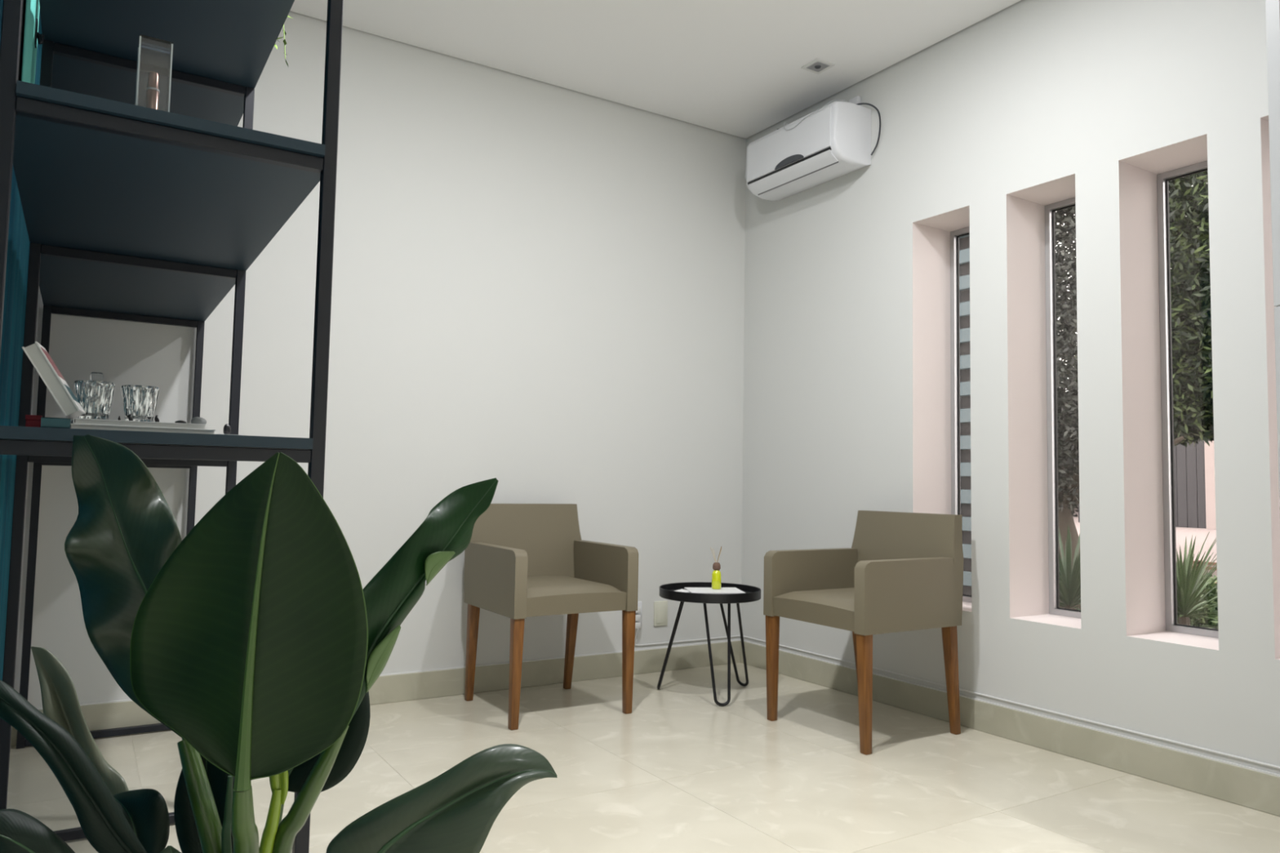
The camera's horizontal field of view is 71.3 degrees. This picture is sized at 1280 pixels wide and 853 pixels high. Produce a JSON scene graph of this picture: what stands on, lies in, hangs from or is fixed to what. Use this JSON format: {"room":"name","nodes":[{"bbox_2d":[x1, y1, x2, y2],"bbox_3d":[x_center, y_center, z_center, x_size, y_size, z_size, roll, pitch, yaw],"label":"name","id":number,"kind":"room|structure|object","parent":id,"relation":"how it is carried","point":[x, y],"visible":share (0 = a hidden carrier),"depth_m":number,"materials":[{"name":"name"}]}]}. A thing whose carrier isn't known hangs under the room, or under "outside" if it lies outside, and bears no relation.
{"room":"waiting room","nodes":[
{"label":"waiting room","id":0,"kind":"room"},
{"bbox_2d":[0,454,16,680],"bbox_3d":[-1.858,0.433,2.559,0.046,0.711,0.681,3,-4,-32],"label":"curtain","id":1,"kind":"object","parent":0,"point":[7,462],"depth_m":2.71,"materials":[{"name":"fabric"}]},
{"bbox_2d":[0,167,30,426],"bbox_3d":[-1.793,-0.307,2.524,0.046,0.633,0.877,3,-4,-32],"label":"curtain","id":2,"kind":"object","parent":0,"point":[14,308],"depth_m":2.52,"materials":[{"name":"fabric"}]},
{"bbox_2d":[21,0,39,84],"bbox_3d":[-1.570,-1.073,2.307,0.009,0.560,0.420,3,-4,-32],"label":"towel","id":3,"kind":"object","parent":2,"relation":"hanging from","point":[33,6],"visible":0.67,"depth_m":2.27,"materials":[{"name":"teal fabric"}]},
{"bbox_2d":[34,18,44,48],"bbox_3d":[-1.584,-1.035,2.356,0.020,0.070,0.024,3,-4,-32],"label":"wall hook","id":4,"kind":"object","parent":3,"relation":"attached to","point":[40,37],"visible":1,"depth_m":2.35,"materials":[{"name":"black metal"}]},
{"bbox_2d":[14,11,746,708],"bbox_3d":[-0.945,-0.254,4.151,3.510,3.145,0.150,3,-4,-32],"label":"wall","id":5,"kind":"structure","parent":0,"point":[538,289],"depth_m":4.19,"materials":[{"name":"white paint"}]},
{"bbox_2d":[13,288,39,688],"bbox_3d":[-2.211,-0.389,3.264,0.015,2.805,0.016,3,-4,-32],"label":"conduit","id":6,"kind":"object","parent":5,"relation":"attached to","point":[39,288],"visible":0.14,"depth_m":3.22,"materials":[{"name":"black plastic"}]},
{"bbox_2d":[10,639,740,746],"bbox_3d":[-0.869,1.156,4.029,3.348,0.118,0.012,3,-4,-32],"label":"baseboard","id":7,"kind":"structure","parent":5,"relation":"attached to","point":[446,682],"depth_m":4.14,"materials":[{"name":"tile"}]},
{"bbox_2d":[635,601,641,628],"bbox_3d":[-0.015,0.964,4.556,0.075,0.132,0.045,3,-4,-32],"label":"wall outlet","id":8,"kind":"object","parent":5,"relation":"attached to","point":[638,613],"visible":0.43,"depth_m":4.54,"materials":[{"name":"white plastic"}]},
{"bbox_2d":[653,600,667,626],"bbox_3d":[0.109,0.973,4.652,0.083,0.127,0.012,3,-4,-32],"label":"wall outlet","id":9,"kind":"object","parent":5,"relation":"attached to","point":[660,607],"visible":1,"depth_m":4.65,"materials":[{"name":"beige plastic"}]},
{"bbox_2d":[6,662,1279,852],"bbox_3d":[0.936,1.103,1.153,3.360,0.080,6.800,3,-4,-32],"label":"floor","id":10,"kind":"structure","parent":0,"point":[683,771],"depth_m":2.92,"materials":[{"name":"beige tile"}]},
{"bbox_2d":[0,0,343,852],"bbox_3d":[-1.380,-0.253,2.465,0.530,2.710,2.177,3,-4,-32],"label":"open shelf","id":11,"kind":"object","parent":10,"relation":"on","point":[139,213],"visible":0.73,"depth_m":2.20,"materials":[{"name":"black metal"}]},
{"bbox_2d":[25,414,42,426],"bbox_3d":[-1.080,-0.005,1.589,0.024,0.029,0.026,3,-4,-32],"label":"box","id":12,"kind":"object","parent":11,"relation":"on","point":[32,420],"visible":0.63,"depth_m":1.58,"materials":[{"name":"red"}]},
{"bbox_2d":[40,417,71,428],"bbox_3d":[-0.974,-0.004,1.490,0.040,0.017,0.100,3,-4,-32],"label":"book","id":13,"kind":"object","parent":11,"relation":"on","point":[46,422],"visible":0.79,"depth_m":1.45,"materials":[{"name":"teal paper"}]},
{"bbox_2d":[70,423,215,434],"bbox_3d":[-0.920,0.010,1.647,0.225,0.011,0.200,3,-4,-32],"label":"book","id":14,"kind":"object","parent":11,"relation":"on","point":[72,425],"visible":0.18,"depth_m":1.56,"materials":[{"name":"grey paper"}]},
{"bbox_2d":[70,417,206,429],"bbox_3d":[-0.928,0.000,1.649,0.205,0.010,0.190,3,-4,-34],"label":"book","id":15,"kind":"object","parent":14,"relation":"on","point":[75,420],"visible":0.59,"depth_m":1.57,"materials":[{"name":"grey paper"}]},
{"bbox_2d":[22,341,85,419],"bbox_3d":[-1.007,-0.077,1.537,0.087,0.123,0.094,3,-4,-26],"label":"book","id":16,"kind":"object","parent":15,"relation":"on","point":[37,354],"visible":0.97,"depth_m":1.50,"materials":[{"name":"grey paper"}]},
{"bbox_2d":[40,346,65,380],"bbox_3d":[-1.010,-0.107,1.537,0.001,0.055,0.080,-32,11,-24],"label":"print","id":17,"kind":"object","parent":16,"relation":"attached to","point":[46,353],"depth_m":1.53},
{"bbox_2d":[74,380,115,419],"bbox_3d":[-0.992,-0.045,1.623,0.065,0.072,0.065,5,-5,-43],"label":"crystal tumbler","id":18,"kind":"object","parent":15,"relation":"on","point":[95,397],"visible":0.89,"depth_m":1.60,"materials":[{"name":"clear glass"}]},
{"bbox_2d":[89,372,102,381],"bbox_3d":[-1.014,-0.053,1.663,0.036,0.094,0.036,3,-4,-32],"label":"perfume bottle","id":19,"kind":"object","parent":15,"relation":"on","point":[91,372],"visible":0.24,"depth_m":1.67,"materials":[{"name":"clear glass"}]},
{"bbox_2d":[128,413,133,420],"bbox_3d":[-0.916,-0.015,1.606,0.009,0.015,0.007,2,-4,-11],"label":"bird figurine","id":20,"kind":"object","parent":15,"relation":"on","point":[130,418],"visible":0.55,"depth_m":1.60,"materials":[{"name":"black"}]},
{"bbox_2d":[120,385,159,422],"bbox_3d":[-0.936,-0.040,1.670,0.063,0.070,0.063,1,-4,6],"label":"crystal tumbler","id":21,"kind":"object","parent":15,"relation":"on","point":[140,402],"visible":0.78,"depth_m":1.65,"materials":[{"name":"clear glass"}]},
{"bbox_2d":[154,415,159,422],"bbox_3d":[-0.880,-0.013,1.627,0.007,0.015,0.009,0,-4,22],"label":"bird figurine","id":22,"kind":"object","parent":15,"relation":"on","point":[157,420],"visible":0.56,"depth_m":1.62,"materials":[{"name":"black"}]},
{"bbox_2d":[174,420,186,423],"bbox_3d":[-0.845,-0.008,1.642,0.020,0.007,0.011,3,-4,-32],"label":"dark brooch","id":23,"kind":"object","parent":15,"relation":"on","point":[177,421],"visible":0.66,"depth_m":1.64,"materials":[{"name":"black metal"}]},
{"bbox_2d":[191,417,206,424],"bbox_3d":[-0.833,-0.010,1.686,0.027,0.017,0.024,3,-4,-32],"label":"stone","id":24,"kind":"object","parent":15,"relation":"on","point":[195,420],"visible":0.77,"depth_m":1.68,"materials":[{"name":"grey stone"}]},
{"bbox_2d":[134,34,173,112],"bbox_3d":[-0.876,-0.616,1.608,0.052,0.148,0.052,3,-4,-32],"label":"acrylic box","id":25,"kind":"object","parent":11,"relation":"on","point":[145,42],"visible":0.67,"depth_m":1.61,"materials":[{"name":"grey"}]},
{"bbox_2d":[146,71,159,110],"bbox_3d":[-0.877,-0.590,1.606,0.022,0.094,0.022,3,-4,-32],"label":"tube","id":26,"kind":"object","parent":25,"relation":"in","point":[153,91],"visible":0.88,"depth_m":1.60,"materials":[{"name":"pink metal"}]},
{"bbox_2d":[274,15,293,66],"bbox_3d":[-1.002,-1.072,2.330,0.170,0.277,0.217,3,-4,-32],"label":"trailing plant","id":27,"kind":"object","parent":11,"relation":"on","point":[283,30],"visible":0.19,"depth_m":2.31,"materials":[{"name":"green plant"}]},
{"bbox_3d":[-0.772,0.018,1.669,0.045,0.004,0.070,3,-4,-32],"label":"card","id":28,"kind":"object","parent":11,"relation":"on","visible":0},
{"bbox_2d":[223,423,231,434],"bbox_3d":[-0.775,0.006,1.674,0.013,0.021,0.013,3,-4,-32],"label":"bead","id":29,"kind":"object","parent":28,"relation":"on","point":[227,429],"visible":0.83,"depth_m":1.67,"materials":[{"name":"black stone"}]},
{"bbox_2d":[0,434,557,852],"bbox_3d":[-0.410,0.513,0.896,0.664,1.016,0.359,1,-4,0],"label":"potted plant","id":30,"kind":"object","parent":10,"relation":"on","point":[255,637],"visible":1,"depth_m":0.87,"materials":[{"name":"green plant"}]},
{"bbox_2d":[463,503,638,730],"bbox_3d":[-0.404,0.779,3.887,0.570,0.868,0.574,3,-4,-32],"label":"armchair","id":31,"kind":"object","parent":10,"relation":"on","point":[522,561],"visible":0.98,"depth_m":3.85,"materials":[{"name":"brown fabric"}]},
{"bbox_2d":[657,582,760,706],"bbox_3d":[0.329,1.001,4.181,0.486,0.488,0.477,3,-4,-32],"label":"side table","id":32,"kind":"object","parent":10,"relation":"on","point":[753,593],"visible":0.95,"depth_m":4.06,"materials":[{"name":"black metal"}]},
{"bbox_2d":[675,588,688,592],"bbox_3d":[0.168,0.772,4.157,0.110,0.018,0.090,3,-4,-26],"label":"leaflet","id":33,"kind":"object","parent":32,"relation":"on","point":[682,589],"visible":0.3,"depth_m":4.18,"materials":[{"name":"white paper"}]},
{"bbox_2d":[659,582,760,603],"bbox_3d":[0.329,0.778,4.193,0.476,0.043,0.476,3,-4,-32],"label":"tray","id":34,"kind":"object","parent":32,"relation":"on","point":[753,593],"depth_m":4.03,"materials":[{"name":"black metal"}]},
{"bbox_2d":[684,587,745,594],"bbox_3d":[0.348,0.776,4.181,0.250,0.021,0.210,1,-4,-7],"label":"magazine","id":35,"kind":"object","parent":32,"relation":"on","point":[696,590],"visible":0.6,"depth_m":4.15,"materials":[{"name":"white paper"}]},
{"bbox_2d":[710,546,721,589],"bbox_3d":[0.364,0.668,4.232,0.052,0.199,0.046,-2,-5,38],"label":"reed diffuser","id":36,"kind":"object","parent":35,"relation":"on","point":[716,575],"visible":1,"depth_m":4.21,"materials":[{"name":"yellow glass"}]},
{"bbox_2d":[763,510,964,755],"bbox_3d":[0.911,0.788,3.650,0.574,0.868,0.570,3,-4,-32],"label":"armchair","id":37,"kind":"object","parent":10,"relation":"on","point":[901,571],"visible":1,"depth_m":3.55,"materials":[{"name":"brown fabric"}]},
{"bbox_2d":[289,0,1021,138],"bbox_3d":[0.991,-1.905,1.347,3.360,0.060,6.800,3,-4,-32],"label":"ceiling","id":38,"kind":"structure","parent":0,"point":[731,67],"depth_m":3.98,"materials":[{"name":"white paint"}]},
{"bbox_2d":[800,57,835,74],"bbox_3d":[0.836,-1.690,4.196,0.110,0.008,0.110,3,-4,-32],"label":"recessed light","id":39,"kind":"object","parent":38,"relation":"in","point":[817,66],"visible":1,"depth_m":4.19,"materials":[{"name":"white metal"}]},
{"bbox_2d":[711,569,721,589],"bbox_3d":[0.362,0.722,4.229,0.045,0.092,0.045,3,-4,-32],"label":"bottle","id":40,"kind":"object","parent":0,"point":[716,575],"depth_m":4.21,"materials":[{"name":"yellow glass"}]},
{"bbox_2d":[741,0,1279,774],"bbox_3d":[2.482,-0.312,2.287,0.318,3.145,6.950,3,-4,-32],"label":"wall","id":41,"kind":"structure","parent":0,"point":[1032,105],"depth_m":3.56,"materials":[{"name":"white paint"}]},
{"bbox_2d":[744,99,880,200],"bbox_3d":[0.845,-1.382,4.469,0.250,0.310,0.738,3,-4,-32],"label":"air conditioner","id":42,"kind":"object","parent":41,"relation":"attached to","point":[833,141],"visible":1,"depth_m":4.33,"materials":[{"name":"white plastic"}]},
{"bbox_2d":[848,96,861,106],"bbox_3d":[1.052,-1.582,4.370,0.025,0.050,0.060,3,-4,-32],"label":"box","id":43,"kind":"object","parent":41,"relation":"attached to","point":[857,100],"visible":0.52,"depth_m":4.35,"materials":[{"name":"white plastic"}]},
{"bbox_2d":[634,628,1279,768],"bbox_3d":[1.110,1.021,3.393,0.704,0.098,3.199,3,-4,-32],"label":"cable","id":44,"kind":"object","parent":41,"relation":"attached to","point":[824,655],"visible":0.83,"depth_m":3.44,"materials":[{"name":"white plastic"}]},
{"bbox_2d":[950,226,971,602],"bbox_3d":[1.531,-0.066,4.002,0.037,1.702,0.303,3,-4,-32],"label":"window","id":45,"kind":"structure","parent":41,"relation":"in","point":[955,235],"depth_m":4.12,"materials":[{"name":"silver metal"}]},
{"bbox_2d":[740,639,1279,816],"bbox_3d":[2.356,1.087,2.046,0.012,0.118,6.800,3,-4,-32],"label":"baseboard","id":46,"kind":"structure","parent":41,"relation":"attached to","point":[1242,786],"depth_m":3.29,"materials":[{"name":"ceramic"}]},
{"bbox_2d":[1044,197,1080,617],"bbox_3d":[1.786,-0.088,3.597,0.037,1.702,0.295,3,-4,-32],"label":"window","id":47,"kind":"structure","parent":41,"relation":"in","point":[1050,233],"depth_m":3.70,"materials":[{"name":"silver metal"}]},
{"bbox_2d":[1156,160,1218,638],"bbox_3d":[2.033,-0.109,3.203,0.037,1.702,0.298,3,-4,-32],"label":"window","id":48,"kind":"structure","parent":41,"relation":"in","point":[1162,179],"depth_m":3.30,"materials":[{"name":"silver metal"}]},
{"bbox_2d":[1265,0,1279,511],"bbox_3d":[1.911,-0.269,2.063,0.907,2.790,0.098,2,-4,-8],"label":"door","id":49,"kind":"structure","parent":41,"relation":"in","point":[1272,7],"depth_m":2.06,"materials":[{"name":"grey paint"}]},
{"label":"outside","id":50,"kind":"structure","parent":0,"visible":0},
{"bbox_2d":[1072,511,1217,578],"bbox_3d":[12.523,1.806,15.952,20.000,1.070,22.000,3,-4,-32],"label":"driveway","id":51,"kind":"structure","parent":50,"point":[1181,533],"depth_m":11.21,"materials":[{"name":"grey concrete"}]},
{"bbox_2d":[1057,227,1213,516],"bbox_3d":[8.115,-0.793,16.856,1.502,5.596,9.792,3,-4,-32],"label":"hedge","id":52,"kind":"object","parent":51,"relation":"on","point":[1066,277],"visible":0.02,"depth_m":16.70,"materials":[{"name":"green plant"}]},
{"bbox_2d":[1065,170,1213,448],"bbox_3d":[6.018,-0.962,9.960,2.640,4.877,2.449,-1,-4,24],"label":"tree","id":53,"kind":"object","parent":51,"relation":"on","point":[1189,247],"visible":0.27,"depth_m":9.33,"materials":[{"name":"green plant"}]},
{"bbox_2d":[1078,440,1206,528],"bbox_3d":[7.876,0.664,14.077,0.070,1.900,2.025,3,-4,-32],"label":"gate","id":54,"kind":"object","parent":51,"relation":"on","point":[1189,461],"visible":0.12,"depth_m":13.39,"materials":[{"name":"black"}]},
{"bbox_2d":[1204,440,1216,529],"bbox_3d":[10.256,0.836,10.223,0.200,1.550,6.990,3,-4,-32],"label":"wall","id":55,"kind":"structure","parent":51,"relation":"on","point":[1209,451],"depth_m":13.08,"materials":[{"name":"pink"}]},
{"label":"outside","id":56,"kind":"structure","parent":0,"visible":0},
{"bbox_3d":[10.472,2.465,17.585,29.682,0.150,39.000,3,-4,-32],"label":"ground","id":57,"kind":"structure","parent":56,"visible":0},
{"bbox_2d":[959,234,971,595],"bbox_3d":[2.033,-0.126,6.520,0.085,3.300,1.300,3,-4,-32],"label":"slatted screen","id":58,"kind":"object","parent":57,"relation":"on","point":[964,242],"visible":0.02,"depth_m":6.16,"materials":[{"name":"grey"}]},
{"bbox_2d":[1058,525,1080,610],"bbox_3d":[2.372,0.972,5.035,0.962,0.931,0.978,-1,-4,23],"label":"palm","id":59,"kind":"object","parent":57,"relation":"on","point":[1069,576],"visible":0.38,"depth_m":4.93,"materials":[{"name":"green plant"}]},
{"bbox_2d":[1054,206,1184,609],"bbox_3d":[3.999,-0.823,8.364,1.752,5.036,1.724,3,-4,-24],"label":"tree","id":60,"kind":"object","parent":57,"relation":"on","point":[1068,446],"visible":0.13,"depth_m":8.04,"materials":[{"name":"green plant"}]},
{"bbox_2d":[1176,531,1217,625],"bbox_3d":[3.311,1.062,5.470,0.990,0.839,1.048,3,-4,-32],"label":"palm","id":61,"kind":"object","parent":57,"relation":"on","point":[1189,589],"visible":0.5,"depth_m":5.36,"materials":[{"name":"green plant"}]},
{"bbox_2d":[1177,571,1217,629],"bbox_3d":[3.972,1.305,6.232,0.967,0.569,0.988,3,-4,-32],"label":"shrub","id":62,"kind":"object","parent":57,"relation":"on","point":[1200,622],"visible":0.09,"depth_m":5.99,"materials":[{"name":"green plant"}]},
{"bbox_2d":[1191,560,1217,582],"bbox_3d":[4.855,1.364,7.121,0.420,0.504,1.020,3,-4,-32],"label":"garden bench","id":63,"kind":"object","parent":57,"relation":"on","point":[1214,563],"visible":0.07,"depth_m":7.55,"materials":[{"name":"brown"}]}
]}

